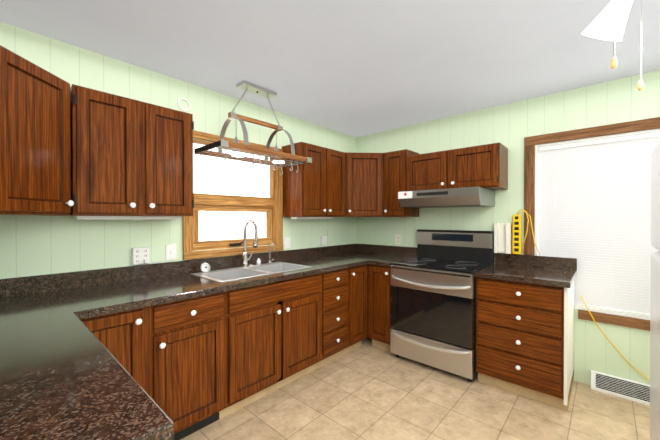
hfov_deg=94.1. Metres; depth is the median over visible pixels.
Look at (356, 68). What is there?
ceiling
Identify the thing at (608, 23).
ceiling fan
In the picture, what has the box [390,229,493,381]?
range
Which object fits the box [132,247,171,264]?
electrical outlet
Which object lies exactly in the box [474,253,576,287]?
countertop
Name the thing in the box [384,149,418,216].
upper cabinet
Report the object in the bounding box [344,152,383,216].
upper cabinet
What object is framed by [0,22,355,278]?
wall
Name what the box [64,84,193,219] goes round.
upper cabinet
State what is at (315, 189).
upper cabinet
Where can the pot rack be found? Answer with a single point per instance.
(235, 146)
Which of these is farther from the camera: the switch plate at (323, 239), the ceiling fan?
the switch plate at (323, 239)
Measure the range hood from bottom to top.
0.153 m
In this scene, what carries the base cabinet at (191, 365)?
on the floor
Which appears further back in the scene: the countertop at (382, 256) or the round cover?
the countertop at (382, 256)
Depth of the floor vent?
2.31 m
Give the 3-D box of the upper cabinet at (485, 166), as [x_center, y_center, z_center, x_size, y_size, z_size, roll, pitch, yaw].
[1.214,-0.476,3.019,0.874,0.383,0.348,0,0,42]
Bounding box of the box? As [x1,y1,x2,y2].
[494,223,511,253]
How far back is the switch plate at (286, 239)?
3.15 m
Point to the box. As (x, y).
(502, 237)
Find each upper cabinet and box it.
[0,45,73,215]
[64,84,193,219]
[282,142,345,218]
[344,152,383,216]
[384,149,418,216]
[407,142,507,190]
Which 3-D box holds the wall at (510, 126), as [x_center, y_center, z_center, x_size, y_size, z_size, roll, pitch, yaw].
[2.399,0.126,2.275,5.420,2.410,0.120,0,0,42]
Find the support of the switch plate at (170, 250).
attached to the wall at (32, 245)
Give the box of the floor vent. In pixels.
[591,370,649,405]
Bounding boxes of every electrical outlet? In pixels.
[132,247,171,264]
[395,235,400,244]
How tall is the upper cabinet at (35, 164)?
0.710 m
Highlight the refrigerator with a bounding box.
[650,140,659,439]
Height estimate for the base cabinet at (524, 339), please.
0.875 m
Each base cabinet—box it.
[80,264,367,439]
[368,264,573,410]
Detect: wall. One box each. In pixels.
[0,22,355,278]
[356,70,659,384]
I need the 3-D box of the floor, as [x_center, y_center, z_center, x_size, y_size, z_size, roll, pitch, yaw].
[0.726,1.381,0.511,5.540,0.080,4.990,0,0,42]
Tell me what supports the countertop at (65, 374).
on the base cabinet at (191, 365)
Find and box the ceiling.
[0,0,659,136]
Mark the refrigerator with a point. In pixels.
(655, 319)
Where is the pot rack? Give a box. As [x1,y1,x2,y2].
[194,81,311,174]
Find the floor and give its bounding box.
[181,338,649,439]
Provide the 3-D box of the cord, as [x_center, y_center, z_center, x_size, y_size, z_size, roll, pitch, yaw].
[2.181,0.613,2.337,1.384,1.423,0.055,0,0,42]
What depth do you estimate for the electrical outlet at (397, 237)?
3.62 m
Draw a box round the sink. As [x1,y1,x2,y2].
[190,220,311,282]
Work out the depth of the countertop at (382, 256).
3.51 m
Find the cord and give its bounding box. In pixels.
[512,209,649,380]
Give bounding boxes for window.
[182,130,282,259]
[524,117,659,330]
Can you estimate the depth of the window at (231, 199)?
2.73 m
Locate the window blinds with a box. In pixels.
[538,132,659,315]
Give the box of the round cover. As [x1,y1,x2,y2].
[177,98,189,110]
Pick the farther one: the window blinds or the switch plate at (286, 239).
the switch plate at (286, 239)
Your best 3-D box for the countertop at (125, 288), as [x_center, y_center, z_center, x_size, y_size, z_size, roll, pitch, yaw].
[-0.624,0.384,2.480,0.647,0.138,3.615,0,0,42]
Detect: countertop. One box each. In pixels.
[0,243,399,312]
[0,287,173,439]
[368,246,416,266]
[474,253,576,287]
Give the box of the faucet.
[241,220,274,266]
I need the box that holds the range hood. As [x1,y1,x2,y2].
[398,187,494,207]
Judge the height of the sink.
0.602 m
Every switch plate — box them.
[166,244,175,259]
[284,237,289,248]
[320,227,327,244]
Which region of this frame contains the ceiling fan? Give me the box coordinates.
[582,0,643,90]
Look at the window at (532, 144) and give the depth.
2.52 m
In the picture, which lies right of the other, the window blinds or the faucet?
the window blinds

